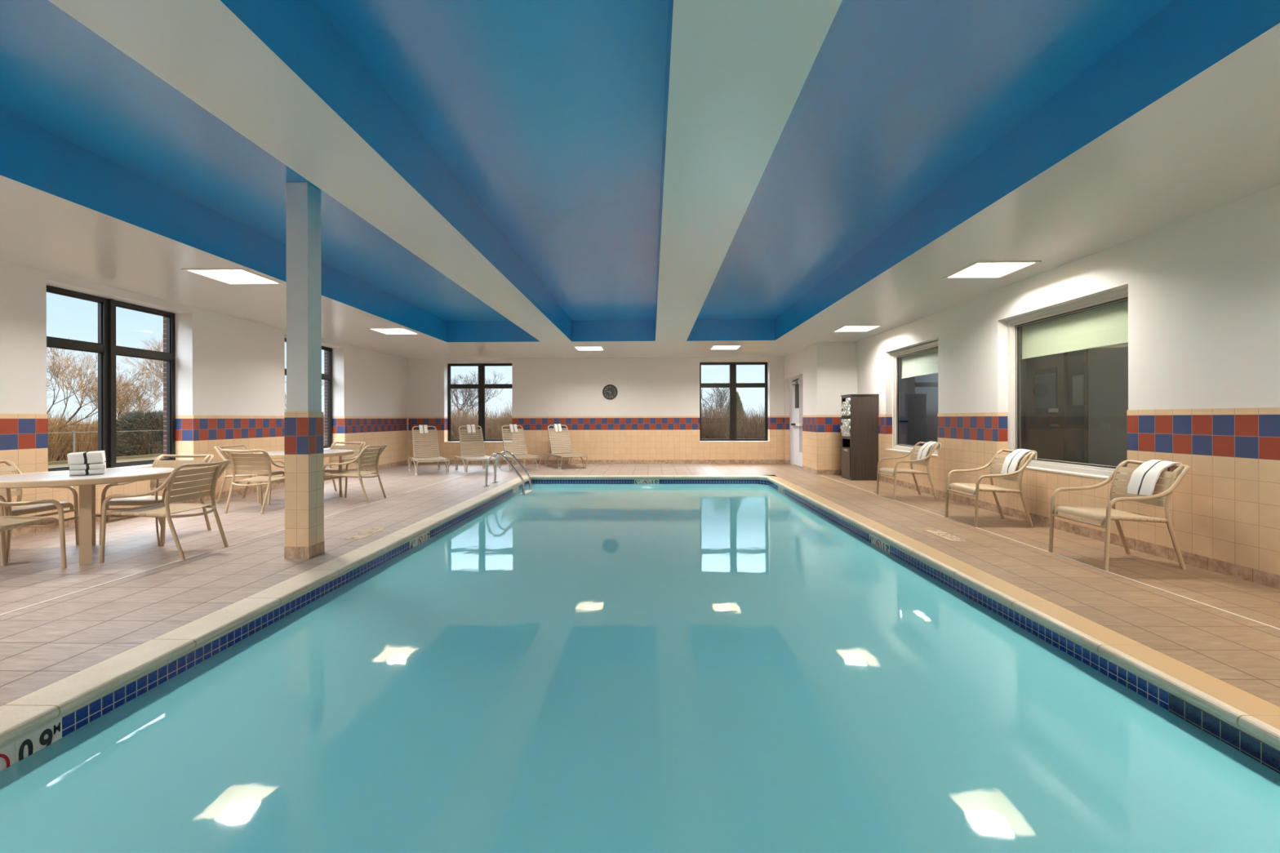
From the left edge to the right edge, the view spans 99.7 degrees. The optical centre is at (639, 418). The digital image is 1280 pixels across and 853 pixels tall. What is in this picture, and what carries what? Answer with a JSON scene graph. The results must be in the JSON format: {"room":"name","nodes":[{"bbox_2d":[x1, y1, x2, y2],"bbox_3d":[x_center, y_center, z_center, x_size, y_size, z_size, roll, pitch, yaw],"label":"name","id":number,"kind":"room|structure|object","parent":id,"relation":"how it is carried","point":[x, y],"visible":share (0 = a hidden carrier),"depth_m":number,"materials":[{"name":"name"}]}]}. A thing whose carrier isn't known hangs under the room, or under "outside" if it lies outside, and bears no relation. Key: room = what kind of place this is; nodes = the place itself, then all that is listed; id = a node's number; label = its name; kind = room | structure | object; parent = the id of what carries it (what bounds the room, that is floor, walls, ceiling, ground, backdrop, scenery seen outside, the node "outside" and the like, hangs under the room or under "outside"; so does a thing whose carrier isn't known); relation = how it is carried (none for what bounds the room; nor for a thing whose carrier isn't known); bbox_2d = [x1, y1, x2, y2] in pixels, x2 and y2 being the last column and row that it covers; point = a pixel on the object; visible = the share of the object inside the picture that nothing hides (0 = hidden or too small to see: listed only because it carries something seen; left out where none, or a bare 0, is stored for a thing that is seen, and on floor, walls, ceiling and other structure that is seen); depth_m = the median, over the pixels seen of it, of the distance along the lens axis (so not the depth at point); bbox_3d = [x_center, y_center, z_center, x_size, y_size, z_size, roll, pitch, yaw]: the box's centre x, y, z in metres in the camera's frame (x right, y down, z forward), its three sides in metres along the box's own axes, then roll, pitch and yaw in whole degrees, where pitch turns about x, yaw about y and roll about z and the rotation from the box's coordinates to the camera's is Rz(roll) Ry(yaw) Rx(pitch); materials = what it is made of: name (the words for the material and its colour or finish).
{"room":"indoor swimming pool","nodes":[
{"label":"indoor swimming pool","id":0,"kind":"room"},
{"bbox_2d":[0,259,407,416],"bbox_3d":[-6.437,-1.105,4.627,0.305,2.118,18.988,0,0,1],"label":"wall","id":1,"kind":"structure","parent":0,"point":[226,365],"depth_m":7.75,"materials":[{"name":"white paint"}]},
{"bbox_2d":[46,285,175,471],"bbox_3d":[-6.404,-0.412,6.610,0.315,2.095,1.815,0,0,1],"label":"window","id":2,"kind":"structure","parent":1,"relation":"in","point":[106,348],"depth_m":6.59,"materials":[{"name":"brown metal"}]},
{"bbox_2d":[0,413,406,519],"bbox_3d":[-6.427,0.521,4.627,0.317,1.136,18.988,0,0,1],"label":"wainscot","id":3,"kind":"structure","parent":1,"relation":"attached to","point":[24,437],"depth_m":7.77,"materials":[{"name":"tile"}]},
{"bbox_2d":[11,460,407,537],"bbox_3d":[-6.423,1.137,4.627,0.320,0.096,18.988,0,0,1],"label":"baseboard","id":4,"kind":"structure","parent":1,"relation":"attached to","point":[20,531],"depth_m":7.76,"materials":[{"name":"tile"}]},
{"bbox_2d":[284,337,332,449],"bbox_3d":[-6.329,-0.412,10.317,0.315,2.095,1.820,0,0,1],"label":"window","id":5,"kind":"structure","parent":1,"relation":"in","point":[328,377],"depth_m":11.17,"materials":[{"name":"brown metal"}]},
{"bbox_2d":[406,416,408,463],"bbox_3d":[-6.057,0.569,14.086,0.032,1.232,0.032,0,0,1],"label":"trim","id":6,"kind":"structure","parent":1,"relation":"attached to","point":[406,416],"depth_m":14.07,"materials":[{"name":"white"}]},
{"bbox_2d":[163,316,327,458],"bbox_3d":[0.697,-0.584,4.538,14.790,4.300,19.703,0,0,1],"label":"wall","id":7,"kind":"structure","parent":0,"point":[164,317],"depth_m":7.52,"materials":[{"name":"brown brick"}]},
{"bbox_2d":[450,371,506,417],"bbox_3d":[-7.502,-0.369,24.473,3.306,3.741,3.280,0,0,-5],"label":"bare tree","id":8,"kind":"object","parent":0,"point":[468,397],"visible":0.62,"depth_m":24.41,"materials":[{"name":"black plant"}]},
{"bbox_2d":[406,356,784,416],"bbox_3d":[-1.188,-1.119,14.168,10.410,2.118,0.305,0,0,1],"label":"wall","id":9,"kind":"structure","parent":0,"point":[645,386],"depth_m":14.02,"materials":[{"name":"white paint"}]},
{"bbox_2d":[444,363,512,442],"bbox_3d":[-4.212,-0.408,14.240,1.783,2.095,0.315,0,0,1],"label":"window","id":10,"kind":"structure","parent":9,"relation":"in","point":[481,386],"depth_m":14.32,"materials":[{"name":"brown metal"}]},
{"bbox_2d":[408,415,783,460],"bbox_3d":[-1.184,0.507,14.162,10.410,1.136,0.317,0,0,1],"label":"wall tile","id":11,"kind":"structure","parent":9,"relation":"attached to","point":[598,437],"depth_m":13.99,"materials":[{"name":"tile"}]},
{"bbox_2d":[409,459,783,463],"bbox_3d":[-1.182,1.123,14.160,10.410,0.096,0.320,0,0,1],"label":"baseboard","id":12,"kind":"structure","parent":9,"relation":"attached to","point":[588,461],"depth_m":13.98,"materials":[{"name":"tile"}]},
{"bbox_2d":[602,384,617,399],"bbox_3d":[-0.776,-0.685,13.990,0.389,0.389,0.032,0,0,1],"label":"wall clock","id":13,"kind":"object","parent":9,"relation":"attached to","point":[610,391],"visible":1,"depth_m":13.98,"materials":[{"name":"grey"}]},
{"bbox_2d":[699,362,768,441],"bbox_3d":[2.446,-0.426,14.103,1.798,2.095,0.315,0,0,1],"label":"window","id":14,"kind":"structure","parent":9,"relation":"in","point":[732,384],"depth_m":14.18,"materials":[{"name":"brown metal"}]},
{"bbox_2d":[0,0,1279,359],"bbox_3d":[-0.971,-1.783,4.515,10.674,0.428,19.028,0,0,1],"label":"ceiling","id":15,"kind":"structure","parent":0,"point":[495,179],"depth_m":3.64,"materials":[{"name":"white paint"}]},
{"bbox_2d":[181,267,284,284],"bbox_3d":[-4.444,-1.656,5.932,0.640,0.208,0.640,0,0,1],"label":"ceiling light","id":16,"kind":"object","parent":15,"relation":"attached to","point":[239,276],"visible":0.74,"depth_m":6.20,"materials":[{"name":"beige plastic"}]},
{"bbox_2d":[367,328,419,334],"bbox_3d":[-4.378,-1.656,9.642,0.640,0.208,0.640,0,0,1],"label":"ceiling light","id":17,"kind":"object","parent":15,"relation":"attached to","point":[384,331],"visible":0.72,"depth_m":9.93,"materials":[{"name":"beige plastic"}]},
{"bbox_2d":[573,346,604,350],"bbox_3d":[-1.127,-1.665,12.066,0.640,0.208,0.640,0,0,1],"label":"ceiling light","id":18,"kind":"object","parent":15,"relation":"attached to","point":[577,348],"visible":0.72,"depth_m":12.35,"materials":[{"name":"beige plastic"}]},
{"bbox_2d":[709,345,742,349],"bbox_3d":[1.891,-1.673,11.984,0.640,0.208,0.640,0,0,1],"label":"ceiling light","id":19,"kind":"object","parent":15,"relation":"attached to","point":[713,347],"visible":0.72,"depth_m":12.27,"materials":[{"name":"beige plastic"}]},
{"bbox_2d":[831,324,882,332],"bbox_3d":[3.801,-1.678,9.494,0.640,0.208,0.640,0,0,1],"label":"ceiling light","id":20,"kind":"object","parent":15,"relation":"attached to","point":[845,328],"visible":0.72,"depth_m":9.78,"materials":[{"name":"beige plastic"}]},
{"bbox_2d":[942,260,1041,278],"bbox_3d":[3.714,-1.678,5.745,0.640,0.208,0.640,0,0,1],"label":"ceiling light","id":21,"kind":"object","parent":15,"relation":"attached to","point":[978,269],"visible":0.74,"depth_m":6.02,"materials":[{"name":"beige plastic"}]},
{"bbox_2d":[0,463,1279,706],"bbox_3d":[-0.963,1.171,4.515,10.734,0.001,19.088,0,0,1],"label":"floor","id":22,"kind":"structure","parent":0,"point":[42,645],"depth_m":4.16,"materials":[{"name":"tile"}]},
{"bbox_2d":[0,499,66,568],"bbox_3d":[-4.870,0.782,3.969,0.601,0.807,0.697,0,0,8],"label":"armchair","id":23,"kind":"object","parent":22,"relation":"on","point":[6,522],"visible":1,"depth_m":4.23,"materials":[{"name":"beige metal"}]},
{"bbox_2d":[0,459,79,560],"bbox_3d":[-5.588,0.784,4.765,0.697,0.807,0.601,0,0,-1],"label":"armchair","id":24,"kind":"object","parent":22,"relation":"on","point":[11,468],"visible":0.61,"depth_m":4.94,"materials":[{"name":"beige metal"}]},
{"bbox_2d":[0,467,174,565],"bbox_3d":[-4.803,0.831,4.699,1.199,0.703,1.199,0,0,34],"label":"round table","id":25,"kind":"object","parent":22,"relation":"on","point":[86,483],"visible":0.76,"depth_m":4.38,"materials":[{"name":"white plastic"}]},
{"bbox_2d":[69,467,106,475],"bbox_3d":[-4.758,0.456,4.659,0.209,0.043,0.247,0,0,-42],"label":"folded towel","id":26,"kind":"object","parent":25,"relation":"on","point":[102,471],"visible":0.94,"depth_m":4.58,"materials":[{"name":"white fabric"}]},
{"bbox_2d":[69,462,106,470],"bbox_3d":[-4.758,0.411,4.659,0.214,0.045,0.248,0,0,-44],"label":"folded towel","id":27,"kind":"object","parent":26,"relation":"on","point":[95,465],"visible":0.95,"depth_m":4.58,"materials":[{"name":"white fabric"}]},
{"bbox_2d":[66,450,106,465],"bbox_3d":[-4.766,0.337,4.658,0.212,0.109,0.248,0,0,-40],"label":"folded towel","id":28,"kind":"object","parent":27,"relation":"on","point":[99,456],"visible":1,"depth_m":4.58,"materials":[{"name":"white fabric"}]},
{"bbox_2d":[99,453,213,544],"bbox_3d":[-4.779,0.782,5.411,0.601,0.807,0.697,0,0,-1],"label":"armchair","id":29,"kind":"object","parent":22,"relation":"on","point":[149,500],"visible":0.45,"depth_m":5.56,"materials":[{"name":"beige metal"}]},
{"bbox_2d":[99,459,231,563],"bbox_3d":[-4.080,0.780,4.716,0.697,0.807,0.601,0,0,-1],"label":"armchair","id":30,"kind":"object","parent":22,"relation":"on","point":[163,509],"visible":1,"depth_m":4.62,"materials":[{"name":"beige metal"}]},
{"bbox_2d":[0,466,492,615],"bbox_3d":[-3.810,1.179,4.354,0.018,0.006,18.550,0,0,1],"label":"floor drain","id":31,"kind":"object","parent":22,"relation":"in","point":[491,466],"depth_m":4.28,"materials":[{"name":"white metal"}]},
{"bbox_2d":[213,444,284,503],"bbox_3d":[-5.607,0.784,7.777,0.697,0.807,0.601,0,0,1],"label":"armchair","id":32,"kind":"object","parent":22,"relation":"on","point":[216,447],"visible":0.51,"depth_m":7.55,"materials":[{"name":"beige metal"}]},
{"bbox_2d":[221,448,284,514],"bbox_3d":[-4.887,0.782,6.980,0.601,0.807,0.697,0,0,5],"label":"armchair","id":33,"kind":"object","parent":22,"relation":"on","point":[254,464],"visible":0.85,"depth_m":6.79,"materials":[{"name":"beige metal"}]},
{"bbox_2d":[284,182,324,558],"bbox_3d":[-2.886,-0.407,4.645,0.211,3.166,0.215,0,0,1],"label":"column","id":34,"kind":"structure","parent":22,"relation":"on","point":[304,421],"depth_m":4.55,"materials":[{"name":"white paint"}]},
{"bbox_2d":[256,449,353,504],"bbox_3d":[-4.790,0.831,7.760,1.199,0.703,1.199,0,0,-35],"label":"round table","id":35,"kind":"object","parent":22,"relation":"on","point":[327,453],"visible":0.34,"depth_m":7.63,"materials":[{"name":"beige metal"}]},
{"bbox_2d":[324,441,365,497],"bbox_3d":[-4.753,0.782,8.491,0.601,0.807,0.697,0,0,7],"label":"armchair","id":36,"kind":"object","parent":22,"relation":"on","point":[357,450],"visible":0.52,"depth_m":8.67,"materials":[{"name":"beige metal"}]},
{"bbox_2d":[324,444,387,503],"bbox_3d":[-4.058,0.780,7.750,0.697,0.807,0.601,0,0,2],"label":"armchair","id":37,"kind":"object","parent":22,"relation":"on","point":[362,460],"visible":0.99,"depth_m":7.68,"materials":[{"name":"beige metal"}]},
{"bbox_2d":[345,528,384,539],"bbox_3d":[-2.792,1.177,5.508,0.161,0.016,0.500,0,0,1],"label":"depth marker","id":38,"kind":"object","parent":22,"relation":"on","point":[368,532],"visible":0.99,"depth_m":5.47,"materials":[{"name":"tile"}]},
{"bbox_2d":[408,426,449,475],"bbox_3d":[-4.655,0.674,11.867,0.653,1.013,1.417,0,0,-30],"label":"chaise lounge","id":39,"kind":"object","parent":22,"relation":"on","point":[435,457],"visible":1,"depth_m":12.13,"materials":[{"name":"beige plastic"}]},
{"bbox_2d":[418,424,427,433],"bbox_3d":[-4.939,0.243,12.320,0.177,0.197,0.157,0,0,-30],"label":"towel","id":40,"kind":"object","parent":39,"relation":"on","point":[423,428],"visible":1,"depth_m":12.30,"materials":[{"name":"white fabric"}]},
{"bbox_2d":[454,425,497,474],"bbox_3d":[-3.699,0.672,12.137,0.653,1.013,1.417,0,0,-29],"label":"chaise lounge","id":41,"kind":"object","parent":22,"relation":"on","point":[479,456],"visible":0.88,"depth_m":12.41,"materials":[{"name":"beige plastic"}]},
{"bbox_2d":[466,424,475,432],"bbox_3d":[-3.941,0.240,12.615,0.176,0.198,0.157,0,0,-29],"label":"towel","id":42,"kind":"object","parent":41,"relation":"on","point":[471,428],"visible":1,"depth_m":12.59,"materials":[{"name":"white fabric"}]},
{"bbox_2d":[482,450,532,494],"bbox_3d":[-2.348,1.359,9.640,0.757,1.532,0.644,0,0,1],"label":"pool ladder","id":43,"kind":"object","parent":22,"relation":"attached to","point":[524,492],"visible":0.76,"depth_m":9.39,"materials":[{"name":"silver metal"}]},
{"bbox_2d":[497,425,540,471],"bbox_3d":[-2.858,0.669,12.680,0.653,1.013,1.417,0,0,-28],"label":"chaise lounge","id":44,"kind":"object","parent":22,"relation":"on","point":[522,454],"visible":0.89,"depth_m":12.96,"materials":[{"name":"beige plastic"}]},
{"bbox_2d":[509,424,517,432],"bbox_3d":[-3.082,0.237,13.166,0.176,0.197,0.157,0,0,-28],"label":"towel","id":45,"kind":"object","parent":44,"relation":"on","point":[513,428],"visible":1,"depth_m":13.14,"materials":[{"name":"white fabric"}]},
{"bbox_2d":[543,424,587,469],"bbox_3d":[-1.829,0.667,13.139,0.653,1.013,1.417,0,0,-27],"label":"chaise lounge","id":46,"kind":"object","parent":22,"relation":"on","point":[556,453],"visible":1,"depth_m":13.40,"materials":[{"name":"beige plastic"}]},
{"bbox_2d":[553,423,561,431],"bbox_3d":[-2.071,0.235,13.616,0.176,0.198,0.157,0,0,-27],"label":"towel","id":47,"kind":"object","parent":46,"relation":"on","point":[557,428],"visible":1,"depth_m":13.59,"materials":[{"name":"white fabric"}]},
{"bbox_2d":[0,475,1279,747],"bbox_3d":[0.015,1.192,3.758,5.249,0.052,14.803,0,0,1],"label":"pool coping","id":48,"kind":"object","parent":22,"relation":"on","point":[1259,717],"visible":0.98,"depth_m":2.92,"materials":[{"name":"stone"}]},
{"bbox_2d":[0,478,1279,751],"bbox_3d":[0.015,1.224,3.758,4.765,0.018,14.319,0,0,1],"label":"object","id":49,"kind":"object","parent":48,"relation":"attached to","point":[987,595],"visible":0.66,"depth_m":2.86,"materials":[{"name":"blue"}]},
{"bbox_2d":[840,394,879,480],"bbox_3d":[4.202,0.351,10.346,0.528,1.612,0.524,0,0,1],"label":"tall cabinet","id":50,"kind":"object","parent":22,"relation":"on","point":[860,451],"visible":0.97,"depth_m":10.10,"materials":[{"name":"brown wood"}]},
{"bbox_2d":[876,441,938,499],"bbox_3d":[3.963,0.759,7.981,0.697,0.807,0.601,0,0,1],"label":"armchair","id":51,"kind":"object","parent":22,"relation":"on","point":[913,452],"visible":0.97,"depth_m":7.88,"materials":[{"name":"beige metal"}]},
{"bbox_2d":[916,441,941,461],"bbox_3d":[4.203,0.476,7.863,0.245,0.280,0.234,0,0,1],"label":"towel","id":52,"kind":"object","parent":51,"relation":"on","point":[922,451],"visible":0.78,"depth_m":7.84,"materials":[{"name":"white fabric"}]},
{"bbox_2d":[924,529,967,541],"bbox_3d":[3.021,1.161,5.354,0.161,0.016,0.500,0,0,1],"label":"depth marker","id":53,"kind":"object","parent":22,"relation":"on","point":[948,536],"visible":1,"depth_m":5.32,"materials":[{"name":"tile"}]},
{"bbox_2d":[945,448,1035,527],"bbox_3d":[3.913,0.759,6.031,0.697,0.807,0.601,0,0,1],"label":"armchair","id":54,"kind":"object","parent":22,"relation":"on","point":[971,487],"visible":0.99,"depth_m":5.94,"materials":[{"name":"beige metal"}]},
{"bbox_2d":[1000,448,1037,475],"bbox_3d":[4.153,0.476,5.924,0.245,0.280,0.237,0,0,1],"label":"towel","id":55,"kind":"object","parent":54,"relation":"on","point":[1010,464],"visible":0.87,"depth_m":5.91,"materials":[{"name":"white fabric"}]},
{"bbox_2d":[820,475,1279,630],"bbox_3d":[3.512,1.160,2.979,0.018,0.006,16.100,0,0,1],"label":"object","id":56,"kind":"structure","parent":22,"relation":"in","point":[820,475],"depth_m":4.05,"materials":[{"name":"white"}]},
{"bbox_2d":[1048,460,1190,571],"bbox_3d":[3.887,0.759,4.391,0.697,0.807,0.601,0,0,1],"label":"armchair","id":57,"kind":"object","parent":22,"relation":"on","point":[1104,515],"visible":0.96,"depth_m":4.26,"materials":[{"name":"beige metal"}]},
{"bbox_2d":[1127,459,1183,495],"bbox_3d":[4.128,0.476,4.334,0.245,0.280,0.234,0,0,1],"label":"towel","id":58,"kind":"object","parent":57,"relation":"on","point":[1143,480],"visible":0.87,"depth_m":4.32,"materials":[{"name":"white fabric"}]},
{"bbox_2d":[784,342,815,415],"bbox_3d":[3.786,-1.133,12.599,0.200,2.118,2.628,0,0,1],"label":"wall","id":59,"kind":"structure","parent":0,"point":[802,362],"depth_m":12.07,"materials":[{"name":"white paint"}]},
{"bbox_2d":[789,375,803,466],"bbox_3d":[3.817,0.073,12.995,0.150,2.170,1.580,0,0,1],"label":"door","id":60,"kind":"structure","parent":59,"relation":"in","point":[796,411],"depth_m":13.21,"materials":[{"name":"white paint"}]},
{"bbox_2d":[783,459,814,473],"bbox_3d":[3.784,1.110,12.599,0.215,0.096,2.628,0,0,1],"label":"baseboard","id":61,"kind":"structure","parent":59,"relation":"attached to","point":[804,468],"depth_m":11.91,"materials":[{"name":"tile"}]},
{"bbox_2d":[783,414,814,469],"bbox_3d":[3.784,0.494,12.599,0.212,1.136,2.628,0,0,1],"label":"trim","id":62,"kind":"structure","parent":59,"relation":"attached to","point":[808,421],"depth_m":11.91,"materials":[{"name":"tile"}]},
{"bbox_2d":[814,342,857,414],"bbox_3d":[4.122,-1.134,11.218,0.929,2.118,0.120,0,0,1],"label":"wall","id":63,"kind":"structure","parent":0,"point":[836,362],"depth_m":11.16,"materials":[{"name":"white paint"}]},
{"bbox_2d":[814,469,841,474],"bbox_3d":[4.120,1.109,11.210,0.944,0.096,0.135,0,0,1],"label":"baseboard","id":64,"kind":"structure","parent":63,"relation":"attached to","point":[816,472],"depth_m":11.15,"materials":[{"name":"stone"}]},
{"bbox_2d":[814,414,841,470],"bbox_3d":[4.120,0.493,11.212,0.941,1.136,0.132,0,0,1],"label":"trim","id":65,"kind":"structure","parent":63,"relation":"attached to","point":[828,433],"depth_m":11.15,"materials":[{"name":"tile"}]},
{"bbox_2d":[898,357,907,444],"bbox_3d":[6.452,-0.499,13.320,3.441,3.300,0.100,0,0,1],"label":"wall","id":66,"kind":"structure","parent":0,"point":[903,383],"depth_m":13.27,"materials":[{"name":"grey paint"}]},
{"bbox_2d":[907,326,1128,466],"bbox_3d":[6.511,-0.499,7.868,0.100,3.300,10.800,0,0,1],"label":"wall","id":67,"kind":"structure","parent":0,"point":[922,390],"depth_m":7.62,"materials":[{"name":"grey"}]},
{"bbox_2d":[1020,348,1088,463],"bbox_3d":[6.500,0.031,8.489,0.132,2.240,1.400,0,0,1],"label":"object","id":68,"kind":"structure","parent":67,"relation":"in","point":[1075,417],"depth_m":8.39,"materials":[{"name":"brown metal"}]},
{"bbox_2d":[1035,373,1056,408],"bbox_3d":[6.494,-0.434,8.654,0.008,0.550,0.450,0,0,1],"label":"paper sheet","id":69,"kind":"object","parent":68,"relation":"attached to","point":[1051,377],"visible":0.79,"depth_m":8.63,"materials":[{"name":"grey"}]},
{"bbox_2d":[1072,374,1084,404],"bbox_3d":[6.498,-0.419,7.991,0.008,0.440,0.245,0,0,1],"label":"paper sheet","id":70,"kind":"object","parent":68,"relation":"attached to","point":[1078,398],"visible":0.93,"depth_m":8.01,"materials":[{"name":"grey paper"}]},
{"bbox_2d":[857,184,1279,414],"bbox_3d":[4.420,-1.135,3.080,0.200,2.118,16.340,0,0,1],"label":"wall","id":71,"kind":"structure","parent":0,"point":[1204,288],"depth_m":4.45,"materials":[{"name":"white paint"}]},
{"bbox_2d":[884,340,937,457],"bbox_3d":[4.534,-0.310,8.906,0.215,1.757,1.795,0,0,1],"label":"window","id":72,"kind":"structure","parent":71,"relation":"in","point":[896,446],"depth_m":9.70,"materials":[{"name":"white paint"}]},
{"bbox_2d":[900,348,937,378],"bbox_3d":[4.701,-0.560,8.903,0.058,1.288,1.735,0,0,1],"label":"roller shade","id":73,"kind":"object","parent":72,"relation":"attached to","point":[926,362],"visible":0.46,"depth_m":9.08,"materials":[{"name":"green fabric"}]},
{"bbox_2d":[997,287,1128,480],"bbox_3d":[4.468,-0.318,5.725,0.215,1.772,1.810,0,0,1],"label":"window","id":74,"kind":"structure","parent":71,"relation":"in","point":[1084,469],"depth_m":5.89,"materials":[{"name":"white"}]},
{"bbox_2d":[1021,300,1128,384],"bbox_3d":[4.635,-0.572,5.721,0.058,1.304,1.750,0,0,1],"label":"roller shade","id":75,"kind":"object","parent":74,"relation":"attached to","point":[1083,326],"visible":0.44,"depth_m":5.70,"materials":[{"name":"green fabric"}]},
{"bbox_2d":[878,407,1279,575],"bbox_3d":[4.418,0.492,3.080,0.212,1.136,16.340,0,0,1],"label":"wall tile","id":76,"kind":"structure","parent":71,"relation":"attached to","point":[1226,507],"depth_m":4.32,"materials":[{"name":"tile"}]},
{"bbox_2d":[879,475,1279,589],"bbox_3d":[4.418,1.108,3.080,0.215,0.096,16.340,0,0,1],"label":"baseboard","id":77,"kind":"structure","parent":71,"relation":"attached to","point":[1260,577],"depth_m":4.76,"materials":[{"name":"tile"}]},
{"bbox_3d":[0.017,2.016,3.758,4.761,1.345,14.315,0,0,1],"label":"basin","id":78,"kind":"object","parent":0,"visible":0},
{"bbox_2d":[62,479,1168,737],"bbox_3d":[0.015,1.288,3.758,4.761,0.109,14.315,0,0,1],"label":"tile band","id":79,"kind":"object","parent":78,"relation":"attached to","point":[77,719],"depth_m":3.29,"materials":[{"name":"blue tile"}]},
{"bbox_2d":[0,717,62,771],"bbox_3d":[-2.404,1.318,1.990,0.016,0.161,0.500,0,0,1],"label":"depth marker","id":80,"kind":"object","parent":79,"relation":"attached to","point":[15,752],"visible":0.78,"depth_m":2.12,"materials":[{"name":"white tile"}]},
{"bbox_2d":[409,530,430,549],"bbox_3d":[-2.328,1.318,5.717,0.016,0.161,0.500,0,0,1],"label":"depth marker","id":81,"kind":"object","parent":79,"relation":"attached to","point":[425,536],"visible":0.64,"depth_m":5.70,"materials":[{"name":"white tile"}]},
{"bbox_2d":[634,479,658,484],"bbox_3d":[0.132,1.312,10.917,0.500,0.161,0.016,0,0,1],"label":"depth marker","id":82,"kind":"object","parent":79,"relation":"attached to","point":[636,481],"visible":0.57,"depth_m":10.91,"materials":[{"name":"white tile"}]},
{"bbox_2d":[869,533,889,553],"bbox_3d":[2.434,1.305,5.492,0.016,0.161,0.500,0,0,1],"label":"depth marker","id":83,"kind":"object","parent":79,"relation":"attached to","point":[880,544],"visible":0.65,"depth_m":5.47,"materials":[{"name":"white tile"}]},
{"bbox_2d":[0,483,1279,852],"bbox_3d":[0.017,2.092,3.758,4.801,1.552,14.355,0,0,1],"label":"pool water","id":84,"kind":"object","parent":78,"relation":"in","point":[557,668],"visible":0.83,"depth_m":2.31,"materials":[{"name":"teal liquid"}]},
{"bbox_2d":[1168,693,1279,773],"bbox_3d":[2.306,1.301,-0.514,0.001,0.147,5.867,0,0,1],"label":"tile","id":85,"kind":"structure","parent":78,"relation":"attached to","point":[1268,756],"depth_m":2.17,"materials":[{"name":"blue tile"}]},
{"label":"outside","id":86,"kind":"structure","parent":0,"visible":0},
{"bbox_2d":[1,422,1279,751],"bbox_3d":[0.004,1.418,0.000,520.000,0.001,520.000,0,0,1],"label":"ground","id":87,"kind":"structure","parent":86,"point":[91,423],"depth_m":3.54,"materials":[{"name":"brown plant"}]},
{"bbox_2d":[46,337,160,453],"bbox_3d":[-19.867,-0.694,18.497,5.174,4.459,3.495,0,0,-28],"label":"bare tree","id":88,"kind":"object","parent":87,"relation":"on","point":[58,366],"visible":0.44,"depth_m":18.73,"materials":[{"name":"brown plant"}]},
{"bbox_2d":[48,430,162,453],"bbox_3d":[-17.422,0.925,23.362,0.050,1.080,27.000,0,0,1],"label":"wire fence","id":89,"kind":"object","parent":87,"relation":"on","point":[73,432],"visible":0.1,"depth_m":16.76,"materials":[{"name":"grey metal"}]},
{"bbox_2d":[72,364,163,427],"bbox_3d":[-21.228,-0.363,22.157,2.758,3.794,3.126,0,0,-20],"label":"bare tree","id":90,"kind":"object","parent":87,"relation":"on","point":[137,388],"visible":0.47,"depth_m":22.32,"materials":[{"name":"brown plant"}]},
{"bbox_2d":[115,408,163,457],"bbox_3d":[-18.529,0.562,20.363,2.520,1.852,2.513,0,0,-3],"label":"evergreen shrub","id":91,"kind":"object","parent":87,"relation":"on","point":[128,421],"visible":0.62,"depth_m":19.71,"materials":[{"name":"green plant"}]},
{"bbox_2d":[115,333,163,412],"bbox_3d":[-20.203,-1.213,23.800,5.034,5.479,3.416,0,0,-7],"label":"bare tree","id":92,"kind":"object","parent":87,"relation":"on","point":[161,378],"visible":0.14,"depth_m":23.17,"materials":[{"name":"brown plant"}]},
{"bbox_2d":[47,404,324,462],"bbox_3d":[-20.737,0.383,24.136,4.797,2.192,21.441,0,0,1],"label":"thicket","id":93,"kind":"object","parent":87,"relation":"on","point":[61,444],"visible":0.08,"depth_m":18.80,"materials":[{"name":"brown plant"}]},
{"bbox_2d":[48,444,324,467],"bbox_3d":[-11.834,1.425,20.247,10.700,0.150,80.000,0,0,1],"label":"path","id":94,"kind":"structure","parent":87,"relation":"on","point":[148,458],"depth_m":17.41,"materials":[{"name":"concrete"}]},
{"bbox_2d":[48,442,324,465],"bbox_3d":[-17.258,1.395,20.358,0.150,0.240,80.000,0,0,1],"label":"kerb","id":95,"kind":"object","parent":87,"relation":"on","point":[51,463],"depth_m":18.14,"materials":[{"name":"concrete"}]},
{"bbox_2d":[48,415,763,428],"bbox_3d":[-2.657,0.476,46.733,140.110,2.000,137.585,0,0,1],"label":"treeline","id":96,"kind":"object","parent":87,"relation":"on","point":[79,423],"visible":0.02,"depth_m":60.91,"materials":[{"name":"brown plant"}]},
{"bbox_2d":[323,401,512,439],"bbox_3d":[-6.340,0.192,21.994,12.817,2.499,5.132,0,0,-1],"label":"thicket","id":97,"kind":"object","parent":87,"relation":"on","point":[492,428],"visible":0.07,"depth_m":21.60,"materials":[{"name":"brown plant"}]},
{"bbox_2d":[701,382,729,417],"bbox_3d":[3.398,-0.169,23.662,2.589,3.283,2.632,0,0,39],"label":"bare tree","id":98,"kind":"object","parent":87,"relation":"on","point":[723,395],"visible":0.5,"depth_m":23.25,"materials":[{"name":"black plant"}]},
{"bbox_2d":[701,400,764,439],"bbox_3d":[3.792,0.306,20.678,11.350,2.216,4.692,0,0,5],"label":"thicket","id":99,"kind":"object","parent":87,"relation":"on","point":[713,427],"visible":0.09,"depth_m":19.99,"materials":[{"name":"brown plant"}]},
{"bbox_2d":[722,391,747,425],"bbox_3d":[3.803,0.165,21.440,1.681,2.586,1.702,0,0,18],"label":"evergreen shrub","id":100,"kind":"object","parent":87,"relation":"on","point":[738,400],"visible":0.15,"depth_m":21.26,"materials":[{"name":"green plant"}]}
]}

